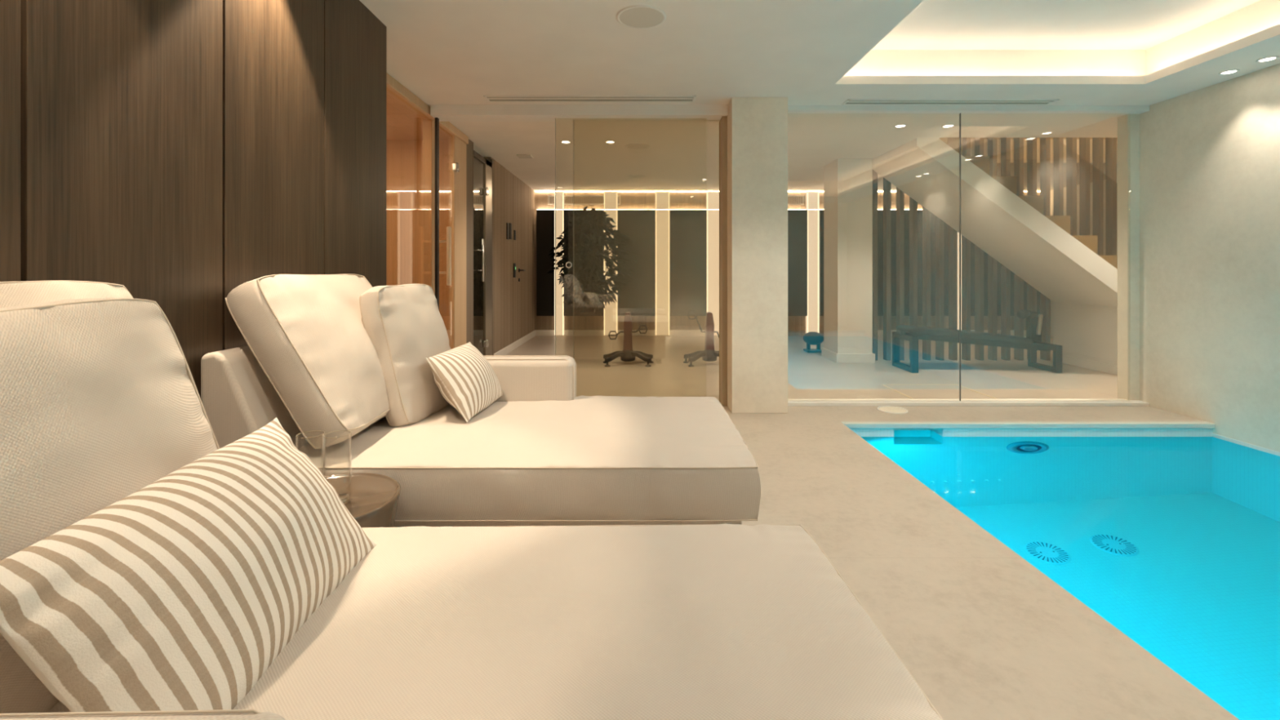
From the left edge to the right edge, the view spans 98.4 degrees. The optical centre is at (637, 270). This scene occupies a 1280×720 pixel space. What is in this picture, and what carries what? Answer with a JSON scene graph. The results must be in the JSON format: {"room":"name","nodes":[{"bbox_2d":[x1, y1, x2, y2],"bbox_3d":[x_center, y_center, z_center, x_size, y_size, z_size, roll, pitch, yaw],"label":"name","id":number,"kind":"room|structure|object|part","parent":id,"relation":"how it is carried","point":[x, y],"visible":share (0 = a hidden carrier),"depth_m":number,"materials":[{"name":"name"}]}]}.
{"room":"spa","nodes":[
{"label":"spa","id":0,"kind":"room"},
{"bbox_2d":[0,0,386,398],"bbox_3d":[-1.580,-0.120,0.590,0.360,2.480,4.980,0,0,0],"label":"wall","id":1,"kind":"structure","parent":0,"point":[180,154],"depth_m":1.72,"materials":[{"name":"brown wood"}]},
{"bbox_3d":[-1.413,-0.120,0.955,0.025,2.480,0.598,0,0,0],"label":"wood panel","id":2,"kind":"part","parent":1,"relation":"part of","materials":[{"name":"brown wood"}]},
{"bbox_3d":[-1.413,-0.120,1.565,0.025,2.480,0.598,0,0,0],"label":"wood panel","id":3,"kind":"part","parent":1,"relation":"part of","materials":[{"name":"brown wood"}]},
{"bbox_3d":[-1.413,-0.120,2.170,0.025,2.480,0.593,0,0,0],"label":"wood panel","id":4,"kind":"part","parent":1,"relation":"part of","materials":[{"name":"brown wood"}]},
{"bbox_3d":[-1.413,-0.120,2.776,0.025,2.480,0.608,0,0,0],"label":"wood panel","id":5,"kind":"part","parent":1,"relation":"part of","materials":[{"name":"brown wood"}]},
{"bbox_2d":[386,93,534,353],"bbox_3d":[-2.522,-0.120,6.225,1.555,2.480,6.450,0,0,0],"label":"wall","id":6,"kind":"structure","parent":0,"point":[404,126],"depth_m":5.63,"materials":[{"name":"brown wood"}]},
{"bbox_2d":[435,117,439,309],"bbox_3d":[-1.679,-0.077,4.620,0.022,2.394,0.040,0,0,0],"label":"door frame","id":7,"kind":"structure","parent":6,"relation":"attached to","point":[437,119],"depth_m":4.60,"materials":[{"name":"black metal"}]},
{"bbox_2d":[439,162,459,285],"bbox_3d":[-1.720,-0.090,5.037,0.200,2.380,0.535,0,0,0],"label":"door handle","id":8,"kind":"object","parent":6,"relation":"in","point":[455,166],"depth_m":4.77,"materials":[{"name":"silver metal"}]},
{"bbox_3d":[-1.637,-0.125,4.790,0.035,0.510,0.040,0,0,0],"label":"handle","id":9,"kind":"part","parent":8,"relation":"part of","materials":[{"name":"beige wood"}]},
{"bbox_2d":[473,150,492,355],"bbox_3d":[-1.736,-0.080,6.235,0.127,2.400,0.730,0,0,0],"label":"door","id":10,"kind":"structure","parent":6,"relation":"in","point":[486,250],"depth_m":6.34,"materials":[{"name":"silver metal"}]},
{"bbox_3d":[-1.770,-1.250,6.235,0.060,0.060,0.730,0,0,0],"label":"frame","id":11,"kind":"part","parent":10,"relation":"part of","materials":[{"name":"brown metal"}]},
{"bbox_3d":[-1.685,-0.110,6.020,0.024,0.460,0.024,0,0,0],"label":"handle","id":12,"kind":"part","parent":10,"relation":"part of","materials":[{"name":"silver metal"}]},
{"bbox_3d":[-1.770,-0.080,6.465,0.060,2.400,0.270,0,0,0],"label":"frame","id":13,"kind":"part","parent":10,"relation":"part of","materials":[{"name":"black metal"}]},
{"bbox_2d":[506,222,509,239],"bbox_3d":[-1.752,-0.528,7.419,0.015,0.214,0.140,0,0,0],"label":"wall switch","id":14,"kind":"object","parent":6,"relation":"attached to","point":[507,224],"visible":1,"depth_m":7.39,"materials":[{"name":"black metal"}]},
{"bbox_2d":[509,222,511,239],"bbox_3d":[-1.752,-0.540,7.586,0.015,0.216,0.098,0,0,0],"label":"wall switch","id":15,"kind":"object","parent":6,"relation":"attached to","point":[510,224],"visible":0.96,"depth_m":7.58,"materials":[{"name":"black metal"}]},
{"bbox_2d":[493,329,535,355],"bbox_3d":[-1.752,1.070,8.065,0.015,0.100,2.770,0,0,0],"label":"baseboard","id":16,"kind":"structure","parent":6,"relation":"attached to","point":[508,348],"depth_m":7.90,"materials":[{"name":"white paint"}]},
{"bbox_2d":[513,263,515,277],"bbox_3d":[-1.748,0.000,7.863,0.023,0.200,0.100,0,0,0],"label":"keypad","id":17,"kind":"object","parent":6,"relation":"attached to","point":[514,264],"visible":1,"depth_m":7.82,"materials":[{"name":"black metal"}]},
{"bbox_2d":[513,230,515,239],"bbox_3d":[-1.752,-0.503,7.889,0.015,0.140,0.090,0,0,0],"label":"wall switch","id":18,"kind":"object","parent":6,"relation":"attached to","point":[514,231],"visible":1,"depth_m":7.84,"materials":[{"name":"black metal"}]},
{"bbox_2d":[473,159,474,346],"bbox_3d":[-2.630,-0.120,6.165,1.340,2.480,1.070,0,0,0],"label":"wall","id":19,"kind":"structure","parent":0,"point":[473,159],"depth_m":6.63,"materials":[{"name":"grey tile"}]},
{"bbox_2d":[474,159,493,355],"bbox_3d":[-1.845,-0.105,6.640,0.210,2.450,0.080,0,0,0],"label":"door frame","id":20,"kind":"structure","parent":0,"point":[477,165],"depth_m":6.60,"materials":[{"name":"black metal"}]},
{"bbox_2d":[430,104,728,121],"bbox_3d":[-0.480,-1.317,4.625,2.440,0.086,0.190,0,0,0],"label":"beam","id":21,"kind":"structure","parent":0,"point":[445,113],"depth_m":4.53,"materials":[{"name":"white paint"}]},
{"bbox_2d":[727,97,787,413],"bbox_3d":[0.960,-0.120,4.640,0.440,2.480,0.620,0,0,0],"label":"pillar","id":22,"kind":"structure","parent":0,"point":[757,126],"depth_m":4.33,"materials":[{"name":"stone"}]},
{"bbox_2d":[719,115,727,405],"bbox_3d":[0.721,-0.077,4.650,0.042,2.394,0.180,0,0,0],"label":"door frame","id":23,"kind":"structure","parent":22,"relation":"attached to","point":[723,122],"depth_m":4.56,"materials":[{"name":"beige wood"}]},
{"bbox_2d":[534,191,1039,335],"bbox_3d":[2.650,-0.120,9.525,9.100,2.480,0.150,0,0,0],"label":"wall","id":24,"kind":"structure","parent":0,"point":[628,200],"depth_m":9.45,"materials":[{"name":"paint"}]},
{"bbox_2d":[536,209,554,315],"bbox_3d":[-1.560,-0.129,9.360,0.300,1.798,0.060,0,0,0],"label":"wall panel","id":25,"kind":"object","parent":24,"relation":"attached to","point":[544,218],"visible":1,"depth_m":9.33,"materials":[{"name":"black"}]},
{"bbox_2d":[554,191,564,335],"bbox_3d":[-1.330,-0.120,9.390,0.160,2.440,0.080,0,0,0],"label":"column","id":26,"kind":"structure","parent":24,"relation":"attached to","point":[559,195],"depth_m":9.40,"materials":[{"name":"beige paint"}]},
{"bbox_2d":[563,209,604,315],"bbox_3d":[-0.912,-0.129,9.360,0.675,1.798,0.060,0,0,0],"label":"wall panel","id":27,"kind":"object","parent":24,"relation":"attached to","point":[567,311],"visible":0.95,"depth_m":9.33,"materials":[{"name":"grey mirror"}]},
{"bbox_2d":[546,205,637,312],"bbox_3d":[-0.724,-0.170,9.030,1.489,1.739,0.580,0,0,0],"label":"leafy plant","id":28,"kind":"object","parent":27,"relation":"attached to","point":[585,304],"visible":1,"depth_m":8.96,"materials":[{"name":"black plant"}]},
{"bbox_3d":[-0.830,0.600,9.235,0.240,0.200,0.170,0,0,0],"label":"wall pot","id":29,"kind":"part","parent":28,"relation":"part of","materials":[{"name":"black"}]},
{"bbox_2d":[547,195,620,204],"bbox_3d":[-0.910,-1.200,9.420,1.240,0.160,0.020,0,0,0],"label":"air vent","id":30,"kind":"object","parent":24,"relation":"in","point":[548,196],"visible":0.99,"depth_m":9.41,"materials":[{"name":"white paint"}]},
{"bbox_2d":[604,191,617,335],"bbox_3d":[-0.458,-0.120,9.390,0.235,2.440,0.080,0,0,0],"label":"column","id":31,"kind":"structure","parent":24,"relation":"attached to","point":[611,198],"depth_m":9.40,"materials":[{"name":"beige paint"}]},
{"bbox_2d":[617,209,655,315],"bbox_3d":[-0.020,-0.129,9.360,0.640,1.798,0.060,0,0,0],"label":"wall panel","id":32,"kind":"object","parent":24,"relation":"attached to","point":[637,298],"visible":0.96,"depth_m":9.33,"materials":[{"name":"grey mirror"}]},
{"bbox_2d":[655,191,669,335],"bbox_3d":[0.422,-0.120,9.390,0.245,2.440,0.080,0,0,0],"label":"column","id":33,"kind":"structure","parent":24,"relation":"attached to","point":[662,198],"depth_m":9.40,"materials":[{"name":"beige paint"}]},
{"bbox_2d":[669,209,706,315],"bbox_3d":[0.858,-0.129,9.360,0.625,1.798,0.060,0,0,0],"label":"wall panel","id":34,"kind":"object","parent":24,"relation":"attached to","point":[687,228],"visible":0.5,"depth_m":9.33,"materials":[{"name":"grey mirror"}]},
{"bbox_2d":[706,191,719,334],"bbox_3d":[1.290,-0.120,9.390,0.240,2.440,0.080,0,0,0],"label":"column","id":35,"kind":"structure","parent":24,"relation":"attached to","point":[713,197],"depth_m":9.40,"materials":[{"name":"beige paint"}]},
{"bbox_2d":[535,329,1026,335],"bbox_3d":[2.620,1.070,9.443,8.760,0.100,0.015,0,0,0],"label":"baseboard","id":36,"kind":"structure","parent":24,"relation":"attached to","point":[538,332],"depth_m":9.43,"materials":[{"name":"white paint"}]},
{"bbox_2d":[535,191,1039,191],"bbox_3d":[2.625,-1.350,9.438,8.750,0.016,0.015,0,0,0],"label":"led strip","id":37,"kind":"object","parent":24,"relation":"attached to","point":[535,191],"visible":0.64,"depth_m":9.43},
{"bbox_2d":[787,195,804,204],"bbox_3d":[2.220,-1.200,9.420,1.240,0.160,0.020,0,0,0],"label":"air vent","id":38,"kind":"object","parent":24,"relation":"in","point":[788,196],"visible":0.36,"depth_m":9.41,"materials":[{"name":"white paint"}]},
{"bbox_2d":[787,209,807,315],"bbox_3d":[2.565,-0.129,9.360,0.610,1.798,0.060,0,0,0],"label":"wall panel","id":39,"kind":"object","parent":24,"relation":"attached to","point":[797,219],"visible":0.56,"depth_m":9.33,"materials":[{"name":"grey mirror"}]},
{"bbox_2d":[805,191,819,333],"bbox_3d":[2.975,-0.120,9.390,0.210,2.440,0.080,0,0,0],"label":"column","id":40,"kind":"structure","parent":24,"relation":"attached to","point":[812,198],"depth_m":9.40,"materials":[{"name":"beige paint"}]},
{"bbox_2d":[819,209,823,315],"bbox_3d":[3.400,-0.129,9.360,0.640,1.798,0.060,0,0,0],"label":"wall panel","id":41,"kind":"object","parent":24,"relation":"attached to","point":[821,211],"visible":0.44,"depth_m":9.33,"materials":[{"name":"grey mirror"}]},
{"bbox_2d":[877,209,948,315],"bbox_3d":[4.660,-0.129,9.360,1.400,1.798,0.060,0,0,0],"label":"wall panel","id":42,"kind":"object","parent":24,"relation":"attached to","point":[880,212],"visible":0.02,"depth_m":9.33,"materials":[{"name":"grey mirror"}]},
{"bbox_2d":[537,208,922,209],"bbox_3d":[2.645,-1.035,9.410,8.710,0.010,0.020,0,0,0],"label":"led strip","id":43,"kind":"object","parent":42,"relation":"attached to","point":[537,209],"visible":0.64,"depth_m":9.40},
{"bbox_2d":[957,231,961,329],"bbox_3d":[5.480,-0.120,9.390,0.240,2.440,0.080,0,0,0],"label":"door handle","id":44,"kind":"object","parent":24,"relation":"attached to","point":[957,232],"depth_m":9.40,"materials":[{"name":"metal"}]},
{"bbox_2d":[970,241,1039,315],"bbox_3d":[6.250,-0.129,9.360,1.300,1.798,0.060,0,0,0],"label":"wall panel","id":45,"kind":"object","parent":24,"relation":"attached to","point":[972,245],"visible":0.02,"depth_m":9.33,"materials":[{"name":"grey mirror"}]},
{"bbox_2d":[359,0,1279,191],"bbox_3d":[1.950,-2.470,3.800,10.500,2.220,11.400,0,0,0],"label":"ceiling","id":46,"kind":"structure","parent":0,"point":[806,52],"depth_m":3.95,"materials":[{"name":"paint"}]},
{"bbox_2d":[516,154,533,158],"bbox_3d":[-1.335,-1.350,6.535,0.170,0.020,0.170,0,0,0],"label":"air vent","id":47,"kind":"object","parent":46,"relation":"attached to","point":[520,156],"visible":1,"depth_m":6.48,"materials":[{"name":"beige"}]},
{"bbox_2d":[560,140,570,143],"bbox_3d":[-0.760,-1.357,5.840,0.108,0.006,0.108,0,0,0],"label":"recessed light","id":48,"kind":"object","parent":46,"relation":"in","point":[562,141],"visible":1,"depth_m":5.83,"materials":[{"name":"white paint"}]},
{"bbox_2d":[483,95,696,102],"bbox_3d":[-0.372,-1.356,4.365,1.655,0.008,0.150,0,0,0],"label":"ceiling vent","id":49,"kind":"object","parent":46,"relation":"in","point":[486,97],"visible":1,"depth_m":4.33,"materials":[{"name":"white metal"}]},
{"bbox_2d":[604,140,615,143],"bbox_3d":[-0.290,-1.357,5.840,0.108,0.006,0.108,0,0,0],"label":"recessed light","id":50,"kind":"object","parent":46,"relation":"in","point":[607,141],"visible":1,"depth_m":5.84,"materials":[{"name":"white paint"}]},
{"bbox_2d":[626,174,645,178],"bbox_3d":[-0.020,-1.355,8.000,0.268,0.010,0.268,0,0,0],"label":"ceiling speaker","id":51,"kind":"object","parent":46,"relation":"attached to","point":[633,176],"visible":1,"depth_m":7.98,"materials":[{"name":"white paint"}]},
{"bbox_2d":[628,175,644,177],"bbox_3d":[-0.020,-1.357,8.000,0.236,0.006,0.236,0,0,0],"label":"grille","id":52,"kind":"object","parent":51,"relation":"attached to","point":[629,176],"depth_m":7.98,"materials":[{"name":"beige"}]},
{"bbox_2d":[625,143,649,149],"bbox_3d":[0.000,-1.355,6.050,0.268,0.010,0.268,0,0,0],"label":"ceiling speaker","id":53,"kind":"object","parent":46,"relation":"attached to","point":[632,146],"visible":1,"depth_m":6.04,"materials":[{"name":"white paint"}]},
{"bbox_2d":[616,4,666,28],"bbox_3d":[0.020,-1.355,2.960,0.268,0.010,0.268,0,0,0],"label":"ceiling speaker","id":54,"kind":"object","parent":46,"relation":"attached to","point":[641,16],"visible":1,"depth_m":2.95,"materials":[{"name":"white paint"}]},
{"bbox_2d":[893,124,906,127],"bbox_3d":[2.470,-1.357,5.190,0.108,0.006,0.108,0,0,0],"label":"recessed light","id":55,"kind":"object","parent":46,"relation":"in","point":[900,125],"visible":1,"depth_m":5.19,"materials":[{"name":"white paint"}]},
{"bbox_2d":[942,124,955,127],"bbox_3d":[2.920,-1.357,5.190,0.108,0.006,0.108,0,0,0],"label":"recessed light","id":56,"kind":"object","parent":46,"relation":"in","point":[948,125],"visible":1,"depth_m":5.18,"materials":[{"name":"white paint"}]},
{"bbox_2d":[841,98,1059,105],"bbox_3d":[2.510,-1.356,4.450,1.680,0.008,0.140,0,0,0],"label":"ceiling vent","id":57,"kind":"object","parent":46,"relation":"in","point":[1052,100],"visible":1,"depth_m":4.42,"materials":[{"name":"white metal"}]},
{"bbox_2d":[1218,69,1239,75],"bbox_3d":[4.050,-1.357,3.780,0.098,0.006,0.098,0,0,0],"label":"recessed light","id":58,"kind":"object","parent":46,"relation":"in","point":[1231,71],"visible":1,"depth_m":3.78,"materials":[{"name":"white paint"}]},
{"bbox_2d":[1256,56,1279,62],"bbox_3d":[4.050,-1.357,3.550,0.098,0.006,0.098,0,0,0],"label":"recessed light","id":59,"kind":"object","parent":46,"relation":"in","point":[1269,58],"visible":1,"depth_m":3.55,"materials":[{"name":"white paint"}]},
{"bbox_2d":[821,158,875,363],"bbox_3d":[2.640,-0.120,6.947,0.470,2.480,0.545,0,0,0],"label":"pillar","id":60,"kind":"structure","parent":0,"point":[847,182],"depth_m":6.70,"materials":[{"name":"white paint"}]},
{"bbox_2d":[506,335,1239,719],"bbox_3d":[1.950,1.137,3.800,10.500,0.035,11.400,0,0,0],"label":"floor","id":61,"kind":"structure","parent":0,"point":[983,632],"depth_m":2.32,"materials":[{"name":"stone"}]},
{"bbox_2d":[324,472,400,527],"bbox_3d":[-0.860,0.874,1.530,0.376,0.492,0.376,0,0,0],"label":"side table","id":62,"kind":"object","parent":61,"relation":"on","point":[375,498],"visible":0.19,"depth_m":1.56,"materials":[{"name":"brown wood"}]},
{"bbox_2d":[295,430,324,476],"bbox_3d":[-0.898,0.542,1.515,0.069,0.188,0.069,0,0,0],"label":"drinking glass","id":63,"kind":"object","parent":62,"relation":"on","point":[322,430],"visible":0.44,"depth_m":1.52,"materials":[{"name":"clear glass"}]},
{"bbox_2d":[323,430,351,504],"bbox_3d":[-0.824,0.542,1.515,0.069,0.188,0.069,0,0,0],"label":"drinking glass","id":64,"kind":"object","parent":62,"relation":"on","point":[341,495],"visible":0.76,"depth_m":1.52,"materials":[{"name":"clear glass"}]},
{"bbox_2d":[386,73,468,349],"bbox_3d":[-1.770,-0.119,4.355,0.100,2.479,2.530,0,0,0],"label":"frame","id":65,"kind":"object","parent":61,"relation":"on","point":[457,140],"visible":0.52,"depth_m":5.29,"materials":[{"name":"brown wood"}]},
{"bbox_2d":[422,120,435,294],"bbox_3d":[-1.790,-0.083,4.760,0.080,2.405,0.120,0,0,0],"label":"frame","id":66,"kind":"object","parent":61,"relation":"on","point":[428,126],"visible":0.41,"depth_m":4.70,"materials":[{"name":"brown wood"}]},
{"bbox_2d":[0,523,942,719],"bbox_3d":[-0.475,0.689,0.841,1.809,0.862,0.992,0,0,-1],"label":"chaise lounge","id":67,"kind":"object","parent":61,"relation":"on","point":[725,621],"visible":0.56,"depth_m":0.90,"materials":[{"name":"beige fabric"}]},
{"bbox_2d":[0,280,133,307],"bbox_3d":[-1.153,0.317,0.931,0.345,0.593,0.829,0,0,0],"label":"cushion","id":68,"kind":"object","parent":67,"relation":"on","point":[12,294],"visible":0.12,"depth_m":1.14,"materials":[{"name":"beige fabric"}]},
{"bbox_2d":[0,297,219,713],"bbox_3d":[-0.949,0.354,0.846,0.299,0.602,0.684,0,0,0],"label":"cushion","id":69,"kind":"object","parent":67,"relation":"on","point":[100,402],"visible":0.55,"depth_m":0.89,"materials":[{"name":"beige fabric"}]},
{"bbox_3d":[-0.829,0.720,0.415,1.075,0.680,0.145,0,0,-1],"label":"armrest","id":70,"kind":"part","parent":67,"relation":"part of","materials":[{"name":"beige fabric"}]},
{"bbox_2d":[0,417,376,711],"bbox_3d":[-0.672,0.475,0.911,0.240,0.317,0.589,0,0,-3],"label":"striped pillow","id":71,"kind":"object","parent":67,"relation":"on","point":[181,592],"visible":0.98,"depth_m":0.76,"materials":[{"name":"fabric"}]},
{"bbox_2d":[200,345,760,527],"bbox_3d":[-0.489,0.689,2.208,1.779,0.862,0.996,0,0,0],"label":"chaise lounge","id":72,"kind":"object","parent":61,"relation":"on","point":[542,453],"visible":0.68,"depth_m":1.76,"materials":[{"name":"beige fabric"}]},
{"bbox_3d":[-1.226,0.649,2.147,0.298,0.782,0.845,0,0,0],"label":"backrest","id":73,"kind":"part","parent":72,"relation":"part of","materials":[{"name":"beige fabric"}]},
{"bbox_2d":[225,273,390,448],"bbox_3d":[-1.140,0.303,2.140,0.422,0.579,0.770,0,0,-1],"label":"cushion","id":74,"kind":"object","parent":72,"relation":"on","point":[307,334],"visible":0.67,"depth_m":1.83,"materials":[{"name":"beige fabric"}]},
{"bbox_2d":[359,283,450,426],"bbox_3d":[-0.950,0.338,2.329,0.236,0.558,0.497,0,0,6],"label":"cushion","id":75,"kind":"object","parent":72,"relation":"on","point":[405,326],"visible":0.79,"depth_m":2.16,"materials":[{"name":"beige fabric"}]},
{"bbox_2d":[425,342,502,422],"bbox_3d":[-0.727,0.463,2.371,0.212,0.260,0.444,0,0,9],"label":"striped pillow","id":76,"kind":"object","parent":72,"relation":"on","point":[464,378],"visible":1,"depth_m":2.23,"materials":[{"name":"fabric"}]},
{"bbox_3d":[-0.489,0.700,2.208,1.779,0.215,0.996,0,0,0],"label":"mattress","id":77,"kind":"part","parent":72,"relation":"part of","materials":[{"name":"beige fabric"}]},
{"bbox_3d":[-0.838,0.738,2.627,1.075,0.645,0.145,0,0,0],"label":"armrest","id":78,"kind":"part","parent":72,"relation":"part of","materials":[{"name":"beige fabric"}]},
{"bbox_2d":[603,311,653,367],"bbox_3d":[-0.115,0.810,6.566,0.615,0.620,0.336,0,0,0],"label":"exercise bike","id":79,"kind":"object","parent":61,"relation":"on","point":[628,354],"visible":1,"depth_m":6.55,"materials":[{"name":"black metal"}]},
{"bbox_3d":[-0.284,1.017,6.662,0.260,0.098,0.056,0,0,20],"label":"leg","id":80,"kind":"part","parent":79,"relation":"part of","materials":[{"name":"black metal"}]},
{"bbox_3d":[-0.262,1.017,6.497,0.260,0.098,0.056,0,0,-35],"label":"leg","id":81,"kind":"part","parent":79,"relation":"part of","materials":[{"name":"black metal"}]},
{"bbox_3d":[0.032,1.017,6.497,0.260,0.098,0.056,0,0,35],"label":"leg","id":82,"kind":"part","parent":79,"relation":"part of","materials":[{"name":"black metal"}]},
{"bbox_3d":[0.054,1.017,6.662,0.260,0.098,0.056,0,0,-20],"label":"leg","id":83,"kind":"part","parent":79,"relation":"part of","materials":[{"name":"black metal"}]},
{"bbox_2d":[683,311,719,367],"bbox_3d":[0.860,0.802,6.566,0.615,0.637,0.336,0,0,0],"label":"exercise bike","id":84,"kind":"object","parent":61,"relation":"on","point":[712,355],"visible":0.73,"depth_m":6.55,"materials":[{"name":"black metal"}]},
{"bbox_3d":[0.691,1.017,6.662,0.260,0.098,0.056,0,0,20],"label":"leg","id":85,"kind":"part","parent":84,"relation":"part of","materials":[{"name":"black metal"}]},
{"bbox_3d":[0.713,1.017,6.497,0.260,0.098,0.056,0,0,-35],"label":"leg","id":86,"kind":"part","parent":84,"relation":"part of","materials":[{"name":"black metal"}]},
{"bbox_3d":[1.007,1.017,6.497,0.260,0.098,0.056,0,0,35],"label":"leg","id":87,"kind":"part","parent":84,"relation":"part of","materials":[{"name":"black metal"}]},
{"bbox_2d":[803,331,823,352],"bbox_3d":[2.420,0.983,7.600,0.280,0.275,0.280,0,0,0],"label":"exercise ball","id":88,"kind":"object","parent":61,"relation":"on","point":[813,338],"visible":0.94,"depth_m":7.51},
{"bbox_2d":[876,405,907,413],"bbox_3d":[2.040,1.117,4.420,0.228,0.012,0.228,0,0,0],"label":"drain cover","id":89,"kind":"object","parent":61,"relation":"on","point":[887,409],"visible":1,"depth_m":4.40,"materials":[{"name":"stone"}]},
{"bbox_2d":[881,384,995,398],"bbox_3d":[2.760,1.118,5.060,0.740,0.004,0.700,0,0,0],"label":"floor hatch","id":90,"kind":"object","parent":61,"relation":"on","point":[912,391],"visible":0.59,"depth_m":5.10,"materials":[{"name":"stone"}]},
{"bbox_2d":[892,308,1062,373],"bbox_3d":[3.825,0.777,6.260,1.671,0.685,0.480,0,0,0],"label":"weight bench","id":91,"kind":"object","parent":61,"relation":"on","point":[1033,342],"visible":1,"depth_m":6.20,"materials":[{"name":"black metal"}]},
{"bbox_3d":[3.030,0.920,6.260,0.070,0.400,0.480,0,0,0],"label":"leg frame","id":92,"kind":"part","parent":91,"relation":"part of","materials":[{"name":"black metal"}]},
{"bbox_3d":[3.830,0.800,6.245,1.660,0.220,0.090,0,0,0],"label":"rail","id":93,"kind":"part","parent":91,"relation":"part of","materials":[{"name":"black metal"}]},
{"bbox_3d":[4.595,0.705,6.400,0.130,0.330,0.080,0,0,0],"label":"post","id":94,"kind":"part","parent":91,"relation":"part of","materials":[{"name":"black metal"}]},
{"bbox_3d":[4.600,0.970,6.240,0.070,0.300,0.440,0,0,0],"label":"leg frame","id":95,"kind":"part","parent":91,"relation":"part of","materials":[{"name":"black metal"}]},
{"bbox_2d":[872,137,1116,360],"bbox_3d":[4.938,-0.880,6.910,4.015,4.000,0.100,0,0,0],"label":"screen","id":96,"kind":"object","parent":61,"relation":"on","point":[1045,142],"visible":0.23,"depth_m":6.86,"materials":[{"name":"brown wood"}]},
{"bbox_2d":[872,137,1117,374],"bbox_3d":[4.485,-0.529,6.250,3.230,3.298,1.160,0,0,0],"label":"staircase","id":97,"kind":"structure","parent":61,"relation":"on","point":[1081,284],"depth_m":6.02,"materials":[{"name":"white paint"}]},
{"bbox_3d":[5.134,1.070,6.275,0.012,0.100,1.110,0,0,0],"label":"understair baseboard","id":98,"kind":"part","parent":97,"relation":"part of","materials":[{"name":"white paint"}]},
{"bbox_3d":[5.136,0.700,6.225,0.008,0.560,0.750,0,0,0],"label":"access door","id":99,"kind":"part","parent":97,"relation":"part of","materials":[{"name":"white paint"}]},
{"bbox_2d":[849,428,1279,456],"bbox_3d":[2.760,1.988,1.725,2.920,1.664,5.850,0,0,0],"label":"pool edge","id":100,"kind":"object","parent":61,"relation":"in","point":[860,432],"visible":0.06,"depth_m":4.05,"materials":[{"name":"stone"}]},
{"bbox_2d":[893,428,930,430],"bbox_3d":[2.060,1.305,4.220,0.350,0.190,0.020,0,0,0],"label":"flap","id":101,"kind":"object","parent":100,"relation":"attached to","point":[894,428],"visible":0.17,"depth_m":4.21,"materials":[{"name":"white paint"}]},
{"bbox_2d":[840,421,1214,428],"bbox_3d":[2.860,1.137,4.060,2.719,0.038,0.060,0,0,0],"label":"coping","id":102,"kind":"object","parent":100,"relation":"on","point":[851,424],"visible":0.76,"depth_m":4.03,"materials":[{"name":"white stone"}]},
{"bbox_2d":[861,430,1279,719],"bbox_3d":[2.859,1.220,1.805,2.721,0.001,5.610,0,0,0],"label":"pool water","id":103,"kind":"object","parent":100,"relation":"in","point":[1174,542],"visible":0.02,"depth_m":2.61,"materials":[{"name":"blue liquid"}]},
{"bbox_3d":[-0.480,1.117,4.660,2.440,0.006,0.120,0,0,0],"label":"trim","id":104,"kind":"structure","parent":61,"relation":"on","visible":0},
{"bbox_2d":[555,117,706,396],"bbox_3d":[-0.057,-0.083,4.617,1.267,2.394,0.020,0,0,0],"label":"door","id":105,"kind":"structure","parent":104,"relation":"on","point":[566,263],"depth_m":4.62,"materials":[{"name":"clear glass"}]},
{"bbox_3d":[-0.575,-0.045,4.612,0.054,0.054,0.010,0,0,0],"label":"finger pull","id":106,"kind":"part","parent":105,"relation":"part of","materials":[{"name":"silver metal"}]},
{"bbox_3d":[-0.054,-0.083,4.620,1.262,2.394,0.010,0,0,0],"label":"pane","id":107,"kind":"part","parent":105,"relation":"part of","materials":[{"name":"clear glass"}]},
{"bbox_2d":[573,119,720,358],"bbox_3d":[0.078,-0.083,4.670,1.244,2.394,0.014,0,0,0],"label":"door","id":108,"kind":"structure","parent":104,"relation":"on","point":[573,119],"depth_m":4.66,"materials":[{"name":"clear glass"}]},
{"bbox_2d":[787,105,1149,116],"bbox_3d":[2.700,-1.337,4.635,3.040,0.045,0.170,0,0,0],"label":"beam","id":109,"kind":"structure","parent":0,"point":[793,110],"depth_m":4.55,"materials":[{"name":"white paint"}]},
{"bbox_2d":[970,137,1117,138],"bbox_3d":[4.950,-2.620,6.280,4.500,1.920,1.560,0,0,0],"label":"wall","id":110,"kind":"structure","parent":0,"point":[971,137],"depth_m":7.00,"materials":[{"name":"stone"}]},
{"bbox_2d":[1050,177,1117,337],"bbox_3d":[7.100,-1.230,7.060,0.200,4.700,4.880,0,0,0],"label":"wall","id":111,"kind":"structure","parent":0,"point":[1091,183],"depth_m":8.76,"materials":[{"name":"white paint"}]},
{"bbox_2d":[1139,63,1279,452],"bbox_3d":[4.320,0.630,1.410,0.200,3.980,6.620,0,0,0],"label":"wall","id":112,"kind":"structure","parent":0,"point":[1210,156],"depth_m":4.04,"materials":[{"name":"paint"}]},
{"bbox_2d":[787,398,1149,406],"bbox_3d":[2.700,1.106,4.625,3.040,0.028,0.150,0,0,0],"label":"sill","id":113,"kind":"structure","parent":112,"relation":"attached to","point":[791,402],"depth_m":4.58,"materials":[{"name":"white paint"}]},
{"bbox_2d":[1117,114,1139,399],"bbox_3d":[4.175,-0.098,4.690,0.110,2.436,0.100,0,0,0],"label":"post","id":114,"kind":"object","parent":112,"relation":"attached to","point":[1128,125],"visible":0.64,"depth_m":4.64,"materials":[{"name":"stone"}]},
{"bbox_3d":[1.939,-0.112,4.621,1.518,2.408,0.012,0,0,0],"label":"window","id":115,"kind":"structure","parent":0,"visible":0},
{"bbox_2d":[959,112,960,400],"bbox_3d":[2.700,-0.112,4.621,0.005,2.408,0.016,0,0,0],"label":"seam","id":116,"kind":"structure","parent":115,"relation":"attached to","point":[960,113],"depth_m":4.61,"materials":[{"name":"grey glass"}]}
]}

